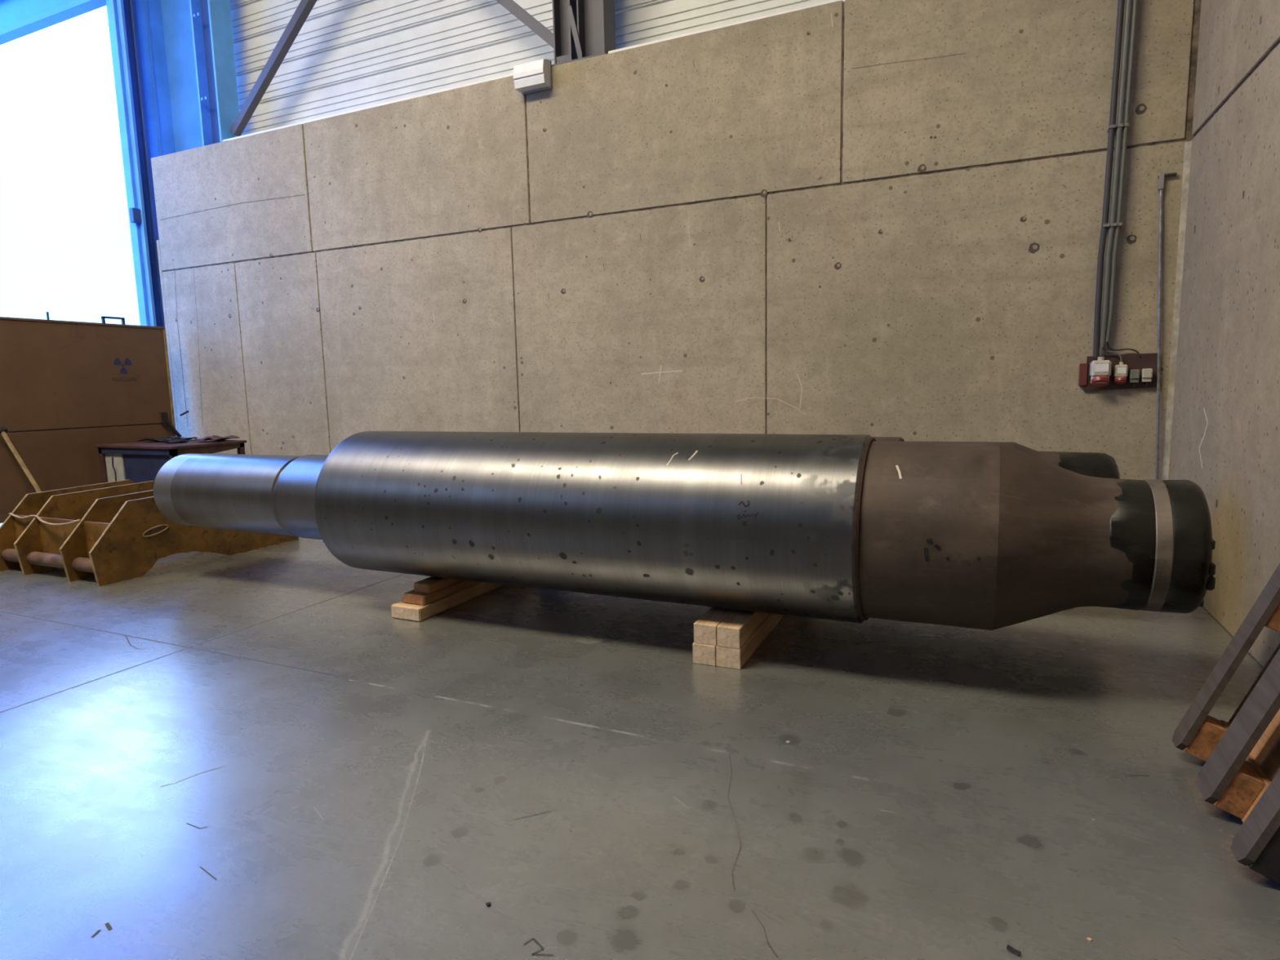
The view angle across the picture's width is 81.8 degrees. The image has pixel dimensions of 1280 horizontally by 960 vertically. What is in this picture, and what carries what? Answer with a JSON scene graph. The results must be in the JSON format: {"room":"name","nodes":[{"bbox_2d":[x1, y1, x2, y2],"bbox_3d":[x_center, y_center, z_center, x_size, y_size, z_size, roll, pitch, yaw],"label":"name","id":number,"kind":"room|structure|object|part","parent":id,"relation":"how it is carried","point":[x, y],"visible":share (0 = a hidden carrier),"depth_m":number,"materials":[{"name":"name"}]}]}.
{"room":"industrial plant","nodes":[
{"label":"industrial plant","id":0,"kind":"room"},
{"bbox_2d":[135,0,175,158],"bbox_3d":[-10.446,-3.139,1.087,0.165,9.200,20.150,2,8,24],"label":"wall","id":1,"kind":"structure","parent":0,"point":[148,12],"depth_m":9.74,"materials":[{"name":"blue metal"}]},
{"bbox_2d":[0,0,106,45],"bbox_3d":[-9.877,-7.282,10.556,6.850,2.280,0.210,2,8,24],"label":"door frame","id":2,"kind":"structure","parent":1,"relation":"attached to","point":[19,19],"depth_m":9.87,"materials":[{"name":"blue metal"}]},
{"bbox_2d":[106,0,164,326],"bbox_3d":[-7.288,-2.907,7.971,0.220,6.850,4.120,2,8,24],"label":"door frame","id":3,"kind":"structure","parent":1,"relation":"in","point":[122,14],"depth_m":9.52,"materials":[{"name":"blue metal"}]},
{"bbox_2d":[229,0,829,135],"bbox_3d":[2.812,-6.190,5.682,17.950,5.008,0.120,2,8,24],"label":"wall","id":4,"kind":"structure","parent":0,"point":[346,55],"depth_m":8.33,"materials":[{"name":"white metal"}]},
{"bbox_2d":[160,0,202,152],"bbox_3d":[-5.819,-5.359,9.731,1.050,7.200,0.120,2,8,24],"label":"steel column","id":5,"kind":"structure","parent":4,"relation":"attached to","point":[176,18],"depth_m":9.78,"materials":[{"name":"blue metal"}]},
{"bbox_2d":[0,523,1279,959],"bbox_3d":[-1.617,1.833,-2.222,19.400,0.201,20.600,2,8,24],"label":"floor","id":6,"kind":"structure","parent":0,"point":[247,755],"depth_m":2.62,"materials":[{"name":"concrete"}]},
{"bbox_2d":[0,426,41,492],"bbox_3d":[-6.415,-0.013,7.746,0.681,1.110,0.113,1,8,14],"label":"bar","id":7,"kind":"object","parent":6,"relation":"on","point":[3,429],"visible":0.77,"depth_m":7.75,"materials":[{"name":"wood"}]},
{"bbox_2d":[0,311,176,523],"bbox_3d":[-6.821,-0.626,7.793,0.097,2.350,3.815,2,8,24],"label":"crate","id":8,"kind":"object","parent":6,"relation":"on","point":[68,388],"visible":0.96,"depth_m":8.43,"materials":[{"name":"brown wood"}]},
{"bbox_3d":[-6.843,-1.690,7.654,0.090,0.027,3.810,2,8,24],"label":"rail","id":9,"kind":"part","parent":8,"relation":"part of","materials":[{"name":"orange paint"}]},
{"bbox_3d":[-6.041,-0.805,9.509,0.097,2.235,0.030,2,8,24],"label":"edge post","id":10,"kind":"part","parent":8,"relation":"part of","materials":[{"name":"wood"}]},
{"bbox_2d":[0,479,298,586],"bbox_3d":[-4.322,0.352,6.545,1.451,0.623,1.828,2,8,24],"label":"frame","id":11,"kind":"object","parent":6,"relation":"on","point":[122,532],"visible":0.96,"depth_m":5.91,"materials":[{"name":"paint"}]},
{"bbox_2d":[8,512,81,525],"bbox_3d":[-4.778,0.319,5.897,0.972,0.062,0.052,2,8,24],"label":"rope","id":12,"kind":"object","parent":11,"relation":"hanging from","point":[10,513],"visible":1,"depth_m":5.85,"materials":[{"name":"white fabric"}]},
{"bbox_3d":[-4.583,0.497,5.880,1.330,0.375,0.020,2,8,24],"label":"cross plate","id":13,"kind":"part","parent":11,"relation":"part of","materials":[{"name":"yellow paint"}]},
{"bbox_3d":[-4.902,0.331,6.806,0.024,0.623,1.828,2,8,24],"label":"plate","id":14,"kind":"part","parent":11,"relation":"part of","materials":[{"name":"yellow paint"}]},
{"bbox_3d":[-4.574,0.343,6.658,0.024,0.623,1.828,2,8,24],"label":"plate","id":15,"kind":"part","parent":11,"relation":"part of","materials":[{"name":"yellow paint"}]},
{"bbox_3d":[-4.018,0.363,6.408,0.024,0.623,1.828,2,8,24],"label":"plate","id":16,"kind":"part","parent":11,"relation":"part of","materials":[{"name":"yellow paint"}]},
{"bbox_3d":[-3.681,0.375,6.256,0.024,0.623,1.828,2,8,24],"label":"plate","id":17,"kind":"part","parent":11,"relation":"part of","materials":[{"name":"yellow paint"}]},
{"bbox_2d":[94,435,246,483],"bbox_3d":[-5.528,-0.065,8.780,1.370,0.931,0.920,2,8,24],"label":"workbench","id":18,"kind":"object","parent":6,"relation":"on","point":[137,462],"depth_m":8.45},
{"bbox_3d":[-6.274,0.022,8.678,0.060,0.817,0.060,2,8,24],"label":"leg","id":19,"kind":"part","parent":18,"relation":"part of","materials":[{"name":"wood"}]},
{"bbox_3d":[-6.103,-0.088,8.574,0.046,0.362,0.016,2,8,24],"label":"door cord","id":20,"kind":"part","parent":18,"relation":"part of","materials":[{"name":"metal"}]},
{"bbox_3d":[-6.093,0.013,8.602,0.310,0.647,0.025,2,8,24],"label":"white door","id":21,"kind":"part","parent":18,"relation":"part of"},
{"bbox_3d":[-5.541,0.027,8.356,0.860,0.657,0.020,2,8,24],"label":"navy panel","id":22,"kind":"part","parent":18,"relation":"part of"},
{"bbox_2d":[136,436,168,441],"bbox_3d":[-5.546,-0.442,8.491,0.821,0.056,0.661,0,8,13],"label":"plate","id":23,"kind":"object","parent":18,"relation":"on","point":[157,439],"depth_m":8.84,"materials":[{"name":"metal"}]},
{"bbox_3d":[-5.117,0.064,8.156,0.060,0.817,0.060,2,8,24],"label":"leg","id":24,"kind":"part","parent":18,"relation":"part of","materials":[{"name":"metal"}]},
{"bbox_2d":[161,410,189,436],"bbox_3d":[-5.943,-0.717,9.497,0.102,0.344,0.336,2,8,24],"label":"clamp","id":25,"kind":"object","parent":18,"relation":"on","point":[166,422],"visible":0.96,"depth_m":9.39,"materials":[{"name":"metal"}]},
{"bbox_3d":[-5.965,-0.657,9.432,0.174,0.243,0.050,-8,10,-44],"label":"lever","id":26,"kind":"part","parent":25,"relation":"part of","materials":[{"name":"metal"}]},
{"bbox_3d":[-5.440,-0.474,8.623,0.276,0.083,0.210,2,8,24],"label":"cable coil","id":27,"kind":"part","parent":18,"relation":"part of","materials":[{"name":"black rubber"}]},
{"bbox_2d":[179,436,197,439],"bbox_3d":[-5.264,-0.454,8.533,0.532,0.056,0.417,0,8,13],"label":"plate","id":28,"kind":"object","parent":18,"relation":"on","point":[186,438],"depth_m":9.03,"materials":[{"name":"metal"}]},
{"bbox_2d":[191,435,239,441],"bbox_3d":[-5.032,-0.493,8.761,0.351,0.063,0.371,1,8,19],"label":"plate","id":29,"kind":"object","parent":18,"relation":"on","point":[215,437],"visible":1,"depth_m":8.70,"materials":[{"name":"metal"}]},
{"bbox_3d":[-4.779,-0.039,8.896,0.060,0.817,0.060,2,8,24],"label":"leg","id":30,"kind":"part","parent":18,"relation":"part of","materials":[{"name":"metal"}]},
{"bbox_2d":[391,582,503,621],"bbox_3d":[-1.050,0.700,5.391,0.227,0.084,1.905,2,8,24],"label":"board","id":31,"kind":"object","parent":6,"relation":"on","point":[400,610],"visible":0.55,"depth_m":4.64,"materials":[{"name":"brown wood"}]},
{"bbox_2d":[403,580,479,605],"bbox_3d":[-1.033,0.628,5.376,0.167,0.061,1.800,2,8,24],"label":"board","id":32,"kind":"object","parent":31,"relation":"on","point":[411,597],"visible":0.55,"depth_m":4.63,"materials":[{"name":"orange wood"}]},
{"bbox_2d":[413,576,463,593],"bbox_3d":[-1.002,0.565,5.381,0.120,0.060,1.750,2,8,24],"label":"board","id":33,"kind":"object","parent":32,"relation":"on","point":[430,584],"visible":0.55,"depth_m":4.63,"materials":[{"name":"orange wood"}]},
{"bbox_2d":[692,642,716,666],"bbox_3d":[0.728,0.753,4.599,0.122,0.104,1.984,2,8,24],"label":"timber beam","id":34,"kind":"structure","parent":6,"relation":"on","point":[704,654],"depth_m":3.70,"materials":[{"name":"brown wood"}]},
{"bbox_2d":[693,607,733,645],"bbox_3d":[0.731,0.650,4.587,0.120,0.102,1.978,2,8,24],"label":"timber beam","id":35,"kind":"structure","parent":34,"relation":"on","point":[705,628],"depth_m":3.71,"materials":[{"name":"brown wood"}]},
{"bbox_2d":[715,613,784,669],"bbox_3d":[0.843,0.757,4.549,0.126,0.104,1.982,2,8,24],"label":"timber beam","id":36,"kind":"structure","parent":6,"relation":"on","point":[728,657],"depth_m":3.72,"materials":[{"name":"brown wood"}]},
{"bbox_2d":[716,609,770,648],"bbox_3d":[0.842,0.654,4.536,0.119,0.102,1.980,2,8,24],"label":"timber beam","id":37,"kind":"structure","parent":36,"relation":"on","point":[733,632],"depth_m":3.70,"materials":[{"name":"brown wood"}]},
{"bbox_2d":[153,431,1215,630],"bbox_3d":[-0.596,0.178,4.437,6.480,0.929,0.929,2,8,24],"label":"metal cylinder","id":38,"kind":"object","parent":37,"relation":"on","point":[855,528],"visible":1,"depth_m":3.53,"materials":[{"name":"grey metal"}]},
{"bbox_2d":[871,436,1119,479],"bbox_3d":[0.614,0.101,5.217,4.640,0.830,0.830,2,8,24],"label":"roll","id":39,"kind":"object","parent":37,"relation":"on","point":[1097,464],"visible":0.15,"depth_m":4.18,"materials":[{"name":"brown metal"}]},
{"bbox_2d":[1006,944,1021,955],"bbox_3d":[0.917,1.153,1.810,0.012,0.012,0.031,-7,9,-37],"label":"stub","id":40,"kind":"object","parent":6,"relation":"on","point":[1009,947],"visible":1,"depth_m":1.81,"materials":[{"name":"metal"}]},
{"bbox_2d":[1155,171,1177,479],"bbox_3d":[3.725,-0.763,5.309,0.153,2.800,0.061,6,10,43],"label":"rod","id":41,"kind":"object","parent":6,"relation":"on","point":[1162,175],"visible":0.86,"depth_m":5.25,"materials":[{"name":"grey plastic"}]},
{"bbox_2d":[1171,563,1279,883],"bbox_3d":[2.062,0.492,2.202,0.577,1.168,0.800,2,8,24],"label":"wooden pallet","id":42,"kind":"object","parent":6,"relation":"on","point":[1240,774],"visible":1,"depth_m":2.33,"materials":[{"name":"grey wood"}]},
{"bbox_2d":[151,0,1201,479],"bbox_3d":[-1.190,-1.756,7.553,11.470,4.410,0.203,2,8,24],"label":"wall","id":43,"kind":"structure","parent":0,"point":[873,218],"depth_m":6.50,"materials":[{"name":"concrete"}]},
{"bbox_2d":[189,0,239,147],"bbox_3d":[-5.221,-6.475,8.861,0.580,4.790,0.320,2,8,24],"label":"column","id":44,"kind":"structure","parent":43,"relation":"on","point":[211,20],"depth_m":9.01,"materials":[{"name":"blue metal"}]},
{"bbox_2d":[229,0,316,136],"bbox_3d":[-4.041,-5.124,8.510,2.148,1.898,0.090,2,8,24],"label":"diagonal brace","id":45,"kind":"object","parent":44,"relation":"attached to","point":[304,7],"visible":0.86,"depth_m":8.64,"materials":[{"name":"grey metal"}]},
{"bbox_2d":[513,58,552,94],"bbox_3d":[-1.018,-3.835,7.000,0.345,0.255,0.140,2,8,24],"label":"wall lamp","id":46,"kind":"object","parent":43,"relation":"attached to","point":[533,77],"visible":1,"depth_m":6.96,"materials":[{"name":"white plastic"}]},
{"bbox_2d":[222,0,844,141],"bbox_3d":[-0.449,-3.994,7.145,9.950,0.140,0.470,2,8,24],"label":"trim","id":47,"kind":"structure","parent":43,"relation":"attached to","point":[829,1],"depth_m":7.25,"materials":[{"name":"white metal"}]},
{"bbox_2d":[551,0,615,66],"bbox_3d":[-0.573,-6.301,6.722,0.580,4.790,0.280,2,8,24],"label":"steel column","id":48,"kind":"structure","parent":43,"relation":"on","point":[583,29],"depth_m":6.94,"materials":[{"name":"grey metal"}]},
{"bbox_2d":[496,0,553,47],"bbox_3d":[-1.321,-4.739,7.324,1.265,1.142,0.090,2,8,24],"label":"diagonal brace","id":49,"kind":"object","parent":48,"relation":"attached to","point":[511,6],"visible":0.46,"depth_m":7.20,"materials":[{"name":"grey metal"}]},
{"bbox_3d":[-0.732,-6.307,6.794,0.190,4.790,0.240,2,8,24],"label":"post","id":50,"kind":"part","parent":48,"relation":"part of","materials":[{"name":"grey metal"}]},
{"bbox_3d":[-0.521,-3.942,7.025,0.580,0.030,0.280,2,8,24],"label":"plate","id":51,"kind":"part","parent":48,"relation":"part of","materials":[{"name":"grey metal"}]},
{"bbox_3d":[-0.454,-6.297,6.668,0.280,4.790,0.240,2,8,24],"label":"post","id":52,"kind":"part","parent":48,"relation":"part of","materials":[{"name":"grey metal"}]},
{"bbox_2d":[1093,0,1124,357],"bbox_3d":[3.339,-2.320,5.246,0.081,2.861,0.100,2,8,24],"label":"conduit","id":53,"kind":"object","parent":43,"relation":"attached to","point":[1111,130],"visible":1,"depth_m":5.23,"materials":[{"name":"grey plastic"}]},
{"bbox_2d":[1099,0,1132,347],"bbox_3d":[3.377,-2.353,5.225,0.084,2.791,0.099,2,8,24],"label":"conduit","id":54,"kind":"object","parent":43,"relation":"attached to","point":[1118,129],"visible":0.98,"depth_m":5.21,"materials":[{"name":"grey plastic"}]},
{"bbox_2d":[1078,352,1157,391],"bbox_3d":[3.506,-0.790,5.421,0.487,0.265,0.030,2,8,24],"label":"board","id":55,"kind":"object","parent":43,"relation":"attached to","point":[1145,361],"visible":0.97,"depth_m":5.40,"materials":[{"name":"brown wood"}]},
{"bbox_2d":[1089,356,1111,386],"bbox_3d":[3.368,-0.792,5.400,0.125,0.219,0.140,2,8,24],"label":"wall socket","id":56,"kind":"object","parent":55,"relation":"attached to","point":[1100,368],"visible":1,"depth_m":5.37,"materials":[{"name":"beige plastic"}]},
{"bbox_3d":[3.364,-0.719,5.396,0.114,0.076,0.111,2,8,24],"label":"lid","id":57,"kind":"part","parent":56,"relation":"part of","materials":[{"name":"red plastic"}]},
{"bbox_2d":[1113,361,1128,384],"bbox_3d":[3.499,-0.777,5.370,0.078,0.162,0.089,2,8,24],"label":"wall socket","id":58,"kind":"object","parent":55,"relation":"attached to","point":[1121,371],"visible":1,"depth_m":5.35,"materials":[{"name":"beige plastic"}]},
{"bbox_2d":[1102,347,1122,361],"bbox_3d":[3.443,-0.919,5.388,0.138,0.143,0.022,2,8,24],"label":"cable","id":59,"kind":"object","parent":58,"relation":"attached to","point":[1104,348],"visible":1,"depth_m":5.38,"materials":[{"name":"grey plastic"}]},
{"bbox_3d":[3.497,-0.721,5.370,0.071,0.051,0.071,2,8,24],"label":"lid","id":60,"kind":"part","parent":58,"relation":"part of","materials":[{"name":"red plastic"}]},
{"bbox_2d":[1106,342,1140,356],"bbox_3d":[3.513,-0.962,5.369,0.223,0.134,0.028,1,8,16],"label":"cable","id":61,"kind":"object","parent":55,"relation":"attached to","point":[1108,345],"visible":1,"depth_m":5.37,"materials":[{"name":"grey plastic"}]},
{"bbox_2d":[1128,368,1140,386],"bbox_3d":[3.586,-0.738,5.356,0.060,0.127,0.054,2,8,24],"label":"wall socket","id":62,"kind":"object","parent":55,"relation":"attached to","point":[1134,375],"visible":1,"depth_m":5.34,"materials":[{"name":"grey plastic"}]},
{"bbox_2d":[1141,368,1152,386],"bbox_3d":[3.654,-0.739,5.324,0.062,0.127,0.056,2,8,24],"label":"wall socket","id":63,"kind":"object","parent":55,"relation":"attached to","point":[1146,374],"visible":1,"depth_m":5.30,"materials":[{"name":"beige plastic"}]},
{"bbox_2d":[1105,0,1137,342],"bbox_3d":[3.409,-2.372,5.212,0.080,2.751,0.091,2,8,24],"label":"conduit","id":64,"kind":"object","parent":43,"relation":"attached to","point":[1125,128],"visible":0.98,"depth_m":5.20,"materials":[{"name":"grey plastic"}]},
{"bbox_2d":[1168,0,1279,666],"bbox_3d":[1.782,-0.911,0.474,0.222,4.410,10.550,2,8,24],"label":"wall","id":65,"kind":"structure","parent":0,"point":[1225,439],"depth_m":4.07,"materials":[{"name":"concrete"}]},
{"bbox_2d":[1161,140,1191,480],"bbox_3d":[3.805,-0.850,5.268,0.030,2.980,0.045,2,8,24],"label":"trim","id":66,"kind":"structure","parent":65,"relation":"attached to","point":[1188,145],"depth_m":5.22,"materials":[{"name":"grey metal"}]}
]}

